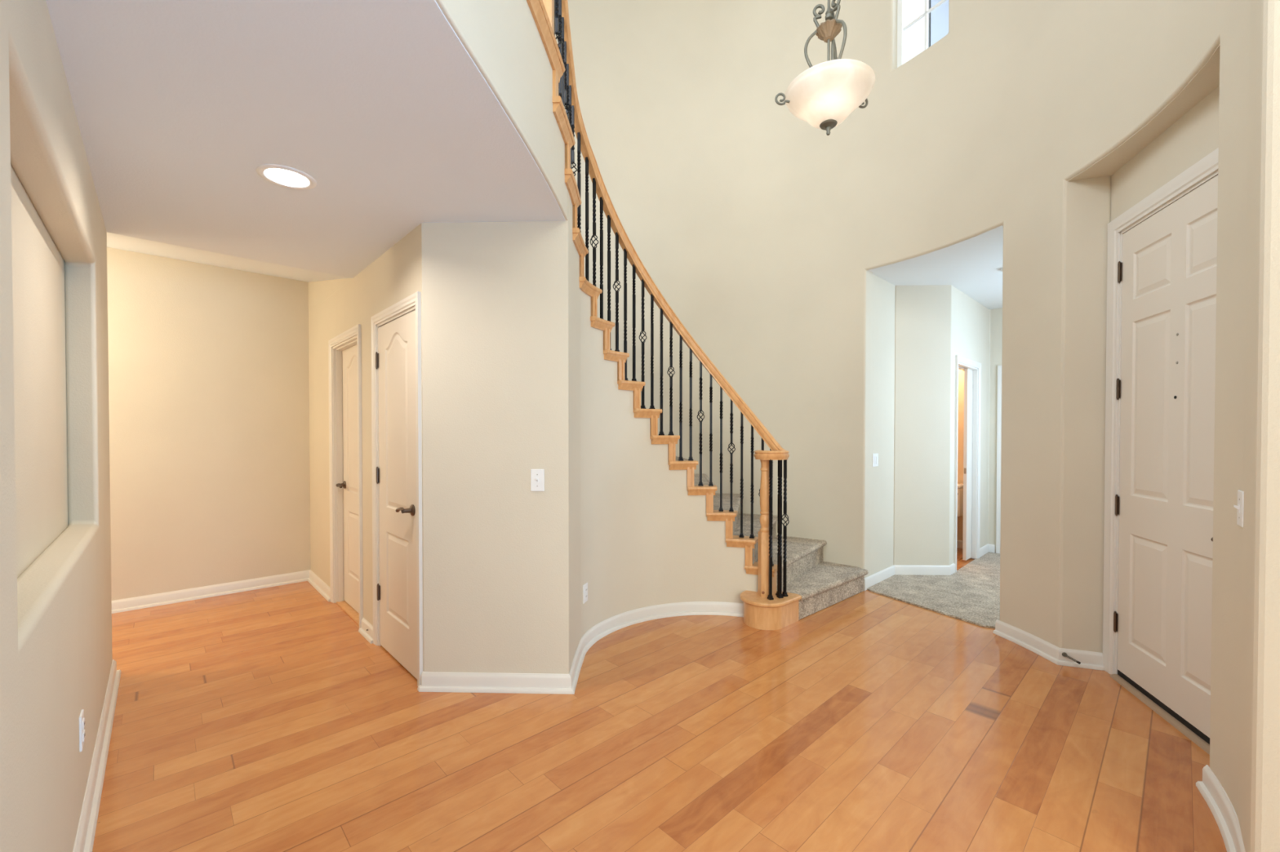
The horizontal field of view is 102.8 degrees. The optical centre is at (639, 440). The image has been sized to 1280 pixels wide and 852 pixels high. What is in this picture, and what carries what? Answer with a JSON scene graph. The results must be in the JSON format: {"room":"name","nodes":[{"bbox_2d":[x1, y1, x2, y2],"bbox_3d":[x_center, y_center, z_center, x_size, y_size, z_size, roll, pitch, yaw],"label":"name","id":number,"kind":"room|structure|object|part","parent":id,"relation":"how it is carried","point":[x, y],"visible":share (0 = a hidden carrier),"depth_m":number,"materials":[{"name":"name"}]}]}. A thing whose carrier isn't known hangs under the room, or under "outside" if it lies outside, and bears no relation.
{"room":"entrance hall","nodes":[
{"label":"entrance hall","id":0,"kind":"room"},
{"bbox_2d":[0,0,112,851],"bbox_3d":[-1.464,-1.475,1.171,0.103,5.600,4.340,-1,1,-43],"label":"wall","id":1,"kind":"structure","parent":0,"point":[56,657],"depth_m":1.40,"materials":[{"name":"paint"}]},
{"bbox_2d":[10,164,68,577],"bbox_3d":[-1.887,-0.179,1.518,0.070,1.700,2.600,-1,1,-43],"label":"wall niche","id":2,"kind":"object","parent":1,"relation":"in","point":[38,295],"visible":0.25,"depth_m":1.72,"materials":[{"name":"paint"}]},
{"bbox_2d":[79,709,84,751],"bbox_3d":[-1.856,0.963,1.699,0.010,0.115,0.070,-1,1,-43],"label":"power outlet","id":3,"kind":"object","parent":1,"relation":"attached to","point":[82,719],"visible":1,"depth_m":1.68,"materials":[{"name":"white plastic"}]},
{"bbox_2d":[82,717,84,729],"bbox_3d":[-1.854,0.943,1.701,0.004,0.028,0.033,-1,1,-43],"label":"receptacle","id":4,"kind":"object","parent":3,"relation":"attached to","point":[83,718],"depth_m":1.69,"materials":[{"name":"white plastic"}]},
{"bbox_2d":[82,729,84,742],"bbox_3d":[-1.854,0.983,1.701,0.004,0.028,0.033,-1,1,-43],"label":"receptacle","id":5,"kind":"object","parent":3,"relation":"attached to","point":[83,731],"depth_m":1.69,"materials":[{"name":"white plastic"}]},
{"bbox_2d":[72,659,120,851],"bbox_3d":[-1.520,1.280,1.180,0.282,0.090,4.377,-1,1,-43],"label":"baseboard","id":6,"kind":"structure","parent":1,"relation":"attached to","point":[85,837],"depth_m":1.95,"materials":[{"name":"white wood"}]},
{"bbox_2d":[106,247,310,600],"bbox_3d":[-4.276,-0.131,3.597,3.500,2.850,0.120,-1,1,-43],"label":"wall","id":7,"kind":"structure","parent":0,"point":[209,380],"depth_m":4.18,"materials":[{"name":"paint"}]},
{"bbox_2d":[111,569,330,613],"bbox_3d":[-3.841,1.252,3.372,3.000,0.090,0.830,-1,1,-43],"label":"baseboard","id":8,"kind":"structure","parent":7,"relation":"attached to","point":[189,594],"depth_m":4.21,"materials":[{"name":"white wood"}]},
{"bbox_2d":[45,0,565,282],"bbox_3d":[-2.499,-1.307,1.450,4.770,0.383,5.560,-1,1,-43],"label":"ceiling","id":9,"kind":"structure","parent":0,"point":[178,104],"depth_m":1.84,"materials":[{"name":"white paint"}]},
{"bbox_2d":[256,164,316,189],"bbox_3d":[-1.507,-1.145,2.182,0.214,0.053,0.214,0,1,0],"label":"recessed light","id":10,"kind":"object","parent":9,"relation":"in","point":[278,175],"visible":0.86,"depth_m":2.21,"materials":[{"name":"white plastic"}]},
{"bbox_2d":[435,0,568,220],"bbox_3d":[-0.521,-1.404,1.427,0.171,0.569,2.432,0,1,3],"label":"wall","id":11,"kind":"structure","parent":0,"point":[502,37],"depth_m":1.84,"materials":[{"name":"paint"}]},
{"bbox_2d":[308,191,757,674],"bbox_3d":[-1.200,-0.105,3.503,4.132,2.800,1.590,0,1,14],"label":"wall","id":12,"kind":"structure","parent":0,"point":[517,379],"depth_m":2.67,"materials":[{"name":"paint"}]},
{"bbox_2d":[328,324,363,628],"bbox_3d":[-2.141,0.251,3.812,0.133,2.082,0.838,-1,1,-43],"label":"door","id":13,"kind":"structure","parent":12,"relation":"in","point":[344,349],"depth_m":3.98,"materials":[{"name":"white wood"}]},
{"bbox_3d":[-2.321,0.349,3.975,0.063,0.062,0.133,-1,1,-43],"label":"lever handle","id":14,"kind":"part","parent":13,"relation":"part of","materials":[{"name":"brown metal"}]},
{"bbox_3d":[-2.135,0.279,3.818,0.116,2.025,0.724,-1,1,-43],"label":"frame","id":15,"kind":"part","parent":13,"relation":"part of","materials":[{"name":"white wood"}]},
{"bbox_2d":[358,617,373,644],"bbox_3d":[-1.803,1.252,3.372,0.031,0.090,0.278,-1,1,-43],"label":"baseboard","id":16,"kind":"structure","parent":12,"relation":"attached to","point":[365,624],"depth_m":3.37,"materials":[{"name":"white wood"}]},
{"bbox_2d":[370,291,422,686],"bbox_3d":[-1.405,0.261,2.987,0.161,2.082,0.804,-1,1,-43],"label":"door","id":17,"kind":"structure","parent":12,"relation":"in","point":[396,330],"depth_m":2.95,"materials":[{"name":"white wood"}]},
{"bbox_3d":[-1.383,0.289,3.008,0.101,2.025,0.690,-1,1,-43],"label":"frame","id":18,"kind":"part","parent":17,"relation":"part of","materials":[{"name":"white wood"}]},
{"bbox_3d":[-1.284,0.380,2.788,0.063,0.062,0.133,-1,1,-43],"label":"lever handle","id":19,"kind":"part","parent":17,"relation":"part of","materials":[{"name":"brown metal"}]},
{"bbox_2d":[530,469,544,491],"bbox_3d":[-0.532,0.206,2.645,0.070,0.115,0.020,0,1,0],"label":"light switch","id":20,"kind":"object","parent":12,"relation":"attached to","point":[537,476],"visible":1,"depth_m":2.65,"materials":[{"name":"white plastic"}]},
{"bbox_2d":[417,601,743,694],"bbox_3d":[-0.125,1.254,3.187,2.260,0.090,0.586,-1,1,-40],"label":"baseboard","id":21,"kind":"structure","parent":12,"relation":"attached to","point":[430,682],"depth_m":2.67,"materials":[{"name":"white wood"}]},
{"bbox_2d":[582,582,587,604],"bbox_3d":[-0.340,0.954,3.196,0.010,0.115,0.070,0,1,15],"label":"power outlet","id":22,"kind":"object","parent":12,"relation":"attached to","point":[584,586],"visible":1,"depth_m":3.18,"materials":[{"name":"white plastic"}]},
{"bbox_2d":[92,547,1226,851],"bbox_3d":[0.000,1.380,1.018,14.000,0.134,16.000,0,1,0],"label":"floor","id":23,"kind":"structure","parent":0,"point":[261,720],"depth_m":2.21,"materials":[{"name":"brown wood"}]},
{"bbox_2d":[526,0,868,630],"bbox_3d":[-0.409,-0.768,3.000,2.707,4.140,4.945,0,1,31],"label":"staircase","id":24,"kind":"structure","parent":23,"relation":"on","point":[794,582],"depth_m":3.63,"materials":[{"name":"wood"}]},
{"bbox_3d":[-0.463,-1.667,1.304,0.099,0.045,2.132,0,1,3],"label":"cove moulding","id":25,"kind":"part","parent":24,"relation":"part of","materials":[{"name":"brown wood"}]},
{"bbox_3d":[-0.437,-2.279,2.334,0.080,1.101,0.080,0,1,0],"label":"newel post","id":26,"kind":"part","parent":24,"relation":"part of","materials":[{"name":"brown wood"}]},
{"bbox_3d":[-0.382,-1.618,2.312,0.014,0.164,0.057,0,1,4],"label":"riser trim","id":27,"kind":"part","parent":24,"relation":"part of","materials":[{"name":"brown wood"}]},
{"bbox_2d":[555,29,562,48],"bbox_3d":[-0.419,-2.014,2.576,0.054,0.105,0.054,0,1,31],"label":"basket","id":28,"kind":"object","parent":24,"relation":"on","point":[556,30],"depth_m":2.57,"materials":[{"name":"black metal"}]},
{"bbox_3d":[-0.366,-1.496,2.451,0.031,0.037,0.325,0,1,3],"label":"cove moulding","id":29,"kind":"part","parent":24,"relation":"part of","materials":[{"name":"brown wood"}]},
{"bbox_2d":[564,101,570,117],"bbox_3d":[-0.416,-1.828,2.832,0.054,0.105,0.054,0,1,31],"label":"basket","id":30,"kind":"object","parent":24,"relation":"on","point":[565,102],"depth_m":2.82,"materials":[{"name":"black metal"}]},
{"bbox_3d":[-0.364,-1.432,2.573,0.019,0.166,0.053,0,1,3],"label":"riser trim","id":31,"kind":"part","parent":24,"relation":"part of","materials":[{"name":"brown wood"}]},
{"bbox_3d":[-0.356,-1.309,2.709,0.033,0.037,0.324,0,1,1],"label":"cove moulding","id":32,"kind":"part","parent":24,"relation":"part of","materials":[{"name":"brown wood"}]},
{"bbox_3d":[-0.360,-1.245,2.831,0.020,0.166,0.053,0,1,0],"label":"riser trim","id":33,"kind":"part","parent":24,"relation":"part of","materials":[{"name":"brown wood"}]},
{"bbox_2d":[571,160,577,176],"bbox_3d":[-0.406,-1.641,3.089,0.054,0.105,0.054,0,1,31],"label":"basket","id":34,"kind":"object","parent":24,"relation":"on","point":[572,161],"depth_m":3.08,"materials":[{"name":"black metal"}]},
{"bbox_3d":[-0.350,-1.122,2.964,0.034,0.037,0.318,0,1,3],"label":"cove moulding","id":35,"kind":"part","parent":24,"relation":"part of","materials":[{"name":"brown wood"}]},
{"bbox_3d":[-0.352,-1.058,3.082,0.020,0.166,0.053,0,1,6],"label":"riser trim","id":36,"kind":"part","parent":24,"relation":"part of","materials":[{"name":"brown wood"}]},
{"bbox_3d":[-0.317,-0.935,3.189,0.043,0.037,0.278,0,1,16],"label":"cove moulding","id":37,"kind":"part","parent":24,"relation":"part of","materials":[{"name":"brown wood"}]},
{"bbox_3d":[-0.296,-0.871,3.285,0.020,0.166,0.053,0,1,24],"label":"riser trim","id":38,"kind":"part","parent":24,"relation":"part of","materials":[{"name":"brown wood"}]},
{"bbox_2d":[590,233,599,249],"bbox_3d":[-0.302,-1.318,3.382,0.054,0.114,0.054,0,1,31],"label":"basket","id":39,"kind":"object","parent":24,"relation":"on","point":[593,234],"depth_m":3.37,"materials":[{"name":"black metal"}]},
{"bbox_3d":[-0.250,-0.747,3.352,0.036,0.037,0.213,0,1,31],"label":"cove moulding","id":40,"kind":"part","parent":24,"relation":"part of","materials":[{"name":"brown wood"}]},
{"bbox_3d":[-0.222,-0.682,3.411,0.019,0.166,0.053,1,1,35],"label":"riser trim","id":41,"kind":"part","parent":24,"relation":"part of","materials":[{"name":"brown wood"}]},
{"bbox_3d":[-0.165,-0.559,3.473,0.036,0.037,0.204,1,1,41],"label":"cove moulding","id":42,"kind":"part","parent":24,"relation":"part of","materials":[{"name":"brown wood"}]},
{"bbox_2d":[613,279,621,293],"bbox_3d":[-0.160,-1.078,3.565,0.054,0.105,0.054,0,1,31],"label":"basket","id":43,"kind":"object","parent":24,"relation":"on","point":[616,280],"depth_m":3.56,"materials":[{"name":"black metal"}]},
{"bbox_3d":[-0.131,-0.494,3.523,0.019,0.166,0.053,1,1,45],"label":"riser trim","id":44,"kind":"part","parent":24,"relation":"part of","materials":[{"name":"brown wood"}]},
{"bbox_3d":[-0.064,-0.370,3.575,0.204,0.037,0.036,-1,1,-40],"label":"cove moulding","id":45,"kind":"part","parent":24,"relation":"part of","materials":[{"name":"brown wood"}]},
{"bbox_3d":[-0.022,-0.305,3.619,0.053,0.166,0.019,-1,1,-36],"label":"riser trim","id":46,"kind":"part","parent":24,"relation":"part of","materials":[{"name":"brown wood"}]},
{"bbox_2d":[639,328,647,344],"bbox_3d":[0.021,-0.752,3.708,0.054,0.114,0.054,0,1,31],"label":"basket","id":47,"kind":"object","parent":24,"relation":"on","point":[642,330],"depth_m":3.70,"materials":[{"name":"black metal"}]},
{"bbox_3d":[0.052,-0.181,3.659,0.204,0.037,0.036,0,1,-30],"label":"cove moulding","id":48,"kind":"part","parent":24,"relation":"part of","materials":[{"name":"brown wood"}]},
{"bbox_3d":[0.101,-0.116,3.695,0.053,0.166,0.019,0,1,-26],"label":"riser trim","id":49,"kind":"part","parent":24,"relation":"part of","materials":[{"name":"brown wood"}]},
{"bbox_3d":[0.180,0.008,3.722,0.204,0.037,0.036,0,1,-21],"label":"cove moulding","id":50,"kind":"part","parent":24,"relation":"part of","materials":[{"name":"brown wood"}]},
{"bbox_2d":[666,364,675,378],"bbox_3d":[0.232,-0.511,3.800,0.054,0.105,0.054,0,1,31],"label":"basket","id":51,"kind":"object","parent":24,"relation":"on","point":[670,366],"depth_m":3.79,"materials":[{"name":"black metal"}]},
{"bbox_3d":[0.234,0.073,3.750,0.053,0.166,0.019,0,1,-17],"label":"riser trim","id":52,"kind":"part","parent":24,"relation":"part of","materials":[{"name":"brown wood"}]},
{"bbox_3d":[0.081,-1.234,3.288,1.991,2.748,0.801,-1,1,-39],"label":"handrail","id":53,"kind":"part","parent":24,"relation":"part of","materials":[{"name":"brown wood"}]},
{"bbox_3d":[0.316,0.198,3.764,0.204,0.037,0.036,0,1,-11],"label":"cove moulding","id":54,"kind":"part","parent":24,"relation":"part of","materials":[{"name":"brown wood"}]},
{"bbox_3d":[0.374,0.263,3.783,0.053,0.166,0.019,0,1,-7],"label":"riser trim","id":55,"kind":"part","parent":24,"relation":"part of","materials":[{"name":"brown wood"}]},
{"bbox_2d":[697,408,704,423],"bbox_3d":[0.457,-0.184,3.839,0.054,0.114,0.054,0,1,31],"label":"basket","id":56,"kind":"object","parent":24,"relation":"on","point":[700,422],"depth_m":3.83,"materials":[{"name":"black metal"}]},
{"bbox_3d":[0.457,0.387,3.782,0.204,0.037,0.036,0,1,-2],"label":"cove moulding","id":57,"kind":"part","parent":24,"relation":"part of","materials":[{"name":"brown wood"}]},
{"bbox_3d":[0.518,0.453,3.791,0.053,0.166,0.021,0,1,0],"label":"riser trim","id":58,"kind":"part","parent":24,"relation":"part of","materials":[{"name":"brown wood"}]},
{"bbox_3d":[0.599,0.577,3.777,0.204,0.037,0.036,0,1,8],"label":"cove moulding","id":59,"kind":"part","parent":24,"relation":"part of","materials":[{"name":"brown wood"}]},
{"bbox_3d":[0.659,0.643,3.776,0.053,0.166,0.019,0,1,12],"label":"riser trim","id":60,"kind":"part","parent":24,"relation":"part of","materials":[{"name":"brown wood"}]},
{"bbox_2d":[727,441,735,455],"bbox_3d":[0.685,0.059,3.820,0.054,0.105,0.054,0,1,31],"label":"basket","id":61,"kind":"object","parent":24,"relation":"on","point":[731,442],"depth_m":3.82,"materials":[{"name":"black metal"}]},
{"bbox_3d":[0.737,0.768,3.749,0.204,0.037,0.036,0,1,17],"label":"cove moulding","id":62,"kind":"part","parent":24,"relation":"part of","materials":[{"name":"brown wood"}]},
{"bbox_3d":[0.797,0.833,3.738,0.053,0.166,0.019,0,1,21],"label":"riser trim","id":63,"kind":"part","parent":24,"relation":"part of","materials":[{"name":"brown wood"}]},
{"bbox_3d":[0.869,0.959,3.698,0.204,0.037,0.036,0,1,27],"label":"cove moulding","id":64,"kind":"part","parent":24,"relation":"part of","materials":[{"name":"brown wood"}]},
{"bbox_3d":[0.890,0.618,3.636,0.077,0.972,0.077,0,1,-4],"label":"newel post","id":65,"kind":"part","parent":24,"relation":"part of","materials":[{"name":"brown wood"}]},
{"bbox_2d":[782,512,789,528],"bbox_3d":[1.028,0.565,3.619,0.054,0.117,0.054,0,1,32],"label":"basket","id":66,"kind":"object","parent":24,"relation":"on","point":[784,513],"depth_m":3.61,"materials":[{"name":"black metal"}]},
{"bbox_2d":[957,484,963,517],"bbox_3d":[3.350,0.878,5.794,0.675,0.753,0.468,-1,1,-43],"label":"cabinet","id":67,"kind":"object","parent":23,"relation":"on","point":[960,486],"visible":0.08,"depth_m":5.76,"materials":[{"name":"brown wood"}]},
{"bbox_3d":[3.521,0.514,5.950,0.205,0.030,0.468,-1,1,-43],"label":"tank lid","id":68,"kind":"part","parent":67,"relation":"part of","materials":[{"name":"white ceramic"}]},
{"bbox_2d":[870,274,895,575],"bbox_3d":[2.109,-0.100,4.699,0.578,2.760,0.266,-1,1,-40],"label":"wall","id":69,"kind":"structure","parent":0,"point":[882,396],"depth_m":4.62,"materials":[{"name":"paint"}]},
{"bbox_2d":[872,453,878,466],"bbox_3d":[2.081,0.172,4.511,0.115,0.115,0.011,-1,1,-43],"label":"light switch","id":70,"kind":"object","parent":69,"relation":"attached to","point":[875,456],"visible":1,"depth_m":4.50,"materials":[{"name":"white plastic"}]},
{"bbox_2d":[863,563,955,591],"bbox_3d":[2.423,1.229,4.709,1.245,0.102,0.238,0,1,-24],"label":"baseboard","id":71,"kind":"structure","parent":69,"relation":"attached to","point":[879,576],"depth_m":4.80,"materials":[{"name":"white wood"}]},
{"bbox_2d":[555,0,1250,817],"bbox_3d":[0.413,-1.501,3.207,4.360,5.600,3.889,0,1,0],"label":"wall","id":72,"kind":"structure","parent":0,"point":[762,230],"depth_m":4.39,"materials":[{"name":"paint"}]},
{"bbox_2d":[897,0,946,67],"bbox_3d":[2.263,-3.542,4.023,0.065,1.058,0.502,0,1,-30],"label":"window","id":73,"kind":"structure","parent":72,"relation":"in","point":[902,27],"depth_m":4.18,"materials":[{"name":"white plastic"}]},
{"bbox_3d":[2.263,-3.542,4.023,0.065,1.058,0.502,0,1,-30],"label":"frame","id":74,"kind":"part","parent":73,"relation":"part of","materials":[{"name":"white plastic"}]},
{"bbox_2d":[906,0,948,61],"bbox_3d":[4.316,-2.651,7.510,5.199,7.790,2.724,1,1,38],"label":"sky","id":75,"kind":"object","parent":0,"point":[938,19],"visible":0.02,"depth_m":6.60,"materials":[{"name":"white"}]},
{"bbox_2d":[868,225,1003,309],"bbox_3d":[3.561,-1.485,4.596,3.064,0.066,3.395,1,1,36],"label":"ceiling","id":76,"kind":"structure","parent":0,"point":[973,266],"depth_m":4.33,"materials":[{"name":"white paint"}]},
{"bbox_2d":[893,284,1002,565],"bbox_3d":[3.840,-0.127,5.277,2.786,2.800,1.253,0,1,6],"label":"wall","id":77,"kind":"structure","parent":0,"point":[934,324],"depth_m":4.81,"materials":[{"name":"paint"}]},
{"bbox_2d":[953,355,981,572],"bbox_3d":[3.424,0.220,5.346,1.220,2.080,0.134,-1,1,-43],"label":"door frame","id":78,"kind":"structure","parent":77,"relation":"in","point":[972,369],"depth_m":5.39,"materials":[{"name":"white wood"}]},
{"bbox_3d":[3.280,0.250,5.223,0.728,2.023,0.117,-1,1,-43],"label":"frame","id":79,"kind":"part","parent":78,"relation":"part of","materials":[{"name":"white wood"}]},
{"bbox_2d":[979,543,995,557],"bbox_3d":[3.797,1.218,5.595,0.402,0.102,0.070,-1,1,-43],"label":"baseboard","id":80,"kind":"structure","parent":77,"relation":"attached to","point":[988,548],"depth_m":5.70,"materials":[{"name":"white wood"}]},
{"bbox_2d":[995,365,1001,553],"bbox_3d":[4.294,0.223,5.414,0.128,2.097,0.829,-1,1,-43],"label":"door","id":81,"kind":"structure","parent":77,"relation":"in","point":[999,367],"depth_m":5.66,"materials":[{"name":"white wood"}]},
{"bbox_2d":[956,368,964,540],"bbox_3d":[2.811,-0.036,5.943,1.470,2.600,1.580,-1,1,-43],"label":"wall","id":82,"kind":"structure","parent":0,"point":[961,373],"depth_m":5.93,"materials":[{"name":"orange paint"}]},
{"bbox_2d":[956,540,962,548],"bbox_3d":[2.838,1.214,5.930,1.310,0.102,1.500,-1,1,-43],"label":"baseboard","id":83,"kind":"structure","parent":82,"relation":"attached to","point":[959,543],"depth_m":5.93,"materials":[{"name":"white"}]},
{"bbox_2d":[1057,175,1111,653],"bbox_3d":[2.567,-0.125,3.162,0.256,2.850,0.537,0,1,-4],"label":"wall","id":84,"kind":"structure","parent":0,"point":[1086,202],"depth_m":2.94,"materials":[{"name":"paint"}]},
{"bbox_2d":[992,619,1104,671],"bbox_3d":[2.449,1.255,3.131,0.191,0.090,0.615,0,1,-25],"label":"baseboard","id":85,"kind":"structure","parent":84,"relation":"attached to","point":[1088,660],"depth_m":3.04,"materials":[{"name":"white wood"}]},
{"bbox_2d":[1062,652,1080,664],"bbox_3d":[2.476,1.248,2.930,0.023,0.035,0.089,0,1,-22],"label":"door stop","id":86,"kind":"object","parent":84,"relation":"attached to","point":[1064,654],"visible":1,"depth_m":2.94,"materials":[{"name":"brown metal"}]},
{"bbox_2d":[1067,44,1219,181],"bbox_3d":[2.426,-1.529,2.364,0.332,0.082,1.321,0,1,18],"label":"ceiling","id":87,"kind":"structure","parent":0,"point":[1206,80],"depth_m":2.38,"materials":[{"name":"paint"}]},
{"bbox_2d":[1110,85,1219,222],"bbox_3d":[2.547,-0.140,2.332,0.130,2.900,1.260,0,1,18],"label":"wall","id":88,"kind":"structure","parent":0,"point":[1194,135],"depth_m":2.42,"materials":[{"name":"paint"}]},
{"bbox_2d":[1102,147,1218,755],"bbox_3d":[2.520,0.047,2.364,0.180,2.525,1.084,0,1,18],"label":"door","id":89,"kind":"structure","parent":88,"relation":"in","point":[1162,251],"depth_m":2.46,"materials":[{"name":"white wood"}]},
{"bbox_2d":[1209,25,1222,768],"bbox_3d":[2.393,-0.107,1.704,0.665,2.850,0.222,0,1,19],"label":"wall","id":90,"kind":"structure","parent":0,"point":[1221,25],"depth_m":1.89,"materials":[{"name":"paint"}]},
{"bbox_2d":[1238,0,1279,851],"bbox_3d":[2.461,-1.478,1.419,1.840,5.600,0.929,0,1,-28],"label":"wall","id":91,"kind":"structure","parent":0,"point":[1259,771],"depth_m":1.32,"materials":[{"name":"paint"}]},
{"bbox_2d":[1195,764,1245,851],"bbox_3d":[1.933,1.274,1.689,0.056,0.090,0.642,1,1,41],"label":"baseboard","id":92,"kind":"structure","parent":91,"relation":"attached to","point":[1211,788],"depth_m":1.76,"materials":[{"name":"white wood"}]},
{"bbox_2d":[1233,489,1244,527],"bbox_3d":[1.946,0.221,1.661,0.019,0.115,0.070,1,1,41],"label":"light switch","id":93,"kind":"object","parent":91,"relation":"attached to","point":[1240,507],"visible":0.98,"depth_m":1.65,"materials":[{"name":"white plastic"}]},
{"bbox_3d":[1.951,0.221,1.657,0.007,0.115,0.070,1,1,41],"label":"wall plate","id":94,"kind":"part","parent":93,"relation":"part of","materials":[{"name":"white plastic"}]},
{"bbox_3d":[-0.500,-4.302,-0.630,8.000,0.100,11.850,0,1,0],"label":"ceiling","id":95,"kind":"structure","parent":0,"visible":0},
{"bbox_2d":[774,0,875,135],"bbox_3d":[0.915,-2.888,2.463,0.411,2.808,0.411,0,1,-34],"label":"pendant lamp","id":96,"kind":"object","parent":95,"relation":"hanging from","point":[824,95],"visible":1,"depth_m":2.40,"materials":[{"name":"white glass"}]},
{"bbox_3d":[0.849,-1.882,2.486,0.096,0.470,0.015,0,1,8],"label":"scroll arm","id":97,"kind":"part","parent":96,"relation":"part of","materials":[{"name":"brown metal"}]},
{"bbox_3d":[0.915,-1.843,2.477,0.013,0.667,0.012,0,1,0],"label":"stem","id":98,"kind":"part","parent":96,"relation":"part of","materials":[{"name":"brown metal"}]},
{"bbox_3d":[0.915,-1.972,2.475,0.122,0.061,0.122,0,1,0],"label":"fluted dish","id":99,"kind":"part","parent":96,"relation":"part of","materials":[{"name":"gold metal"}]},
{"bbox_3d":[0.915,-1.625,2.479,0.412,0.170,0.412,0,1,0],"label":"lamp shade","id":100,"kind":"part","parent":96,"relation":"part of","materials":[{"name":"white glass"}]},
{"bbox_3d":[0.956,-1.882,2.529,0.015,0.470,0.096,1,1,38],"label":"scroll arm","id":101,"kind":"part","parent":96,"relation":"part of","materials":[{"name":"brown metal"}]},
{"bbox_3d":[0.940,-1.881,2.414,0.044,0.470,0.089,0,1,0],"label":"scroll arm","id":102,"kind":"part","parent":96,"relation":"part of","materials":[{"name":"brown metal"}]}
]}

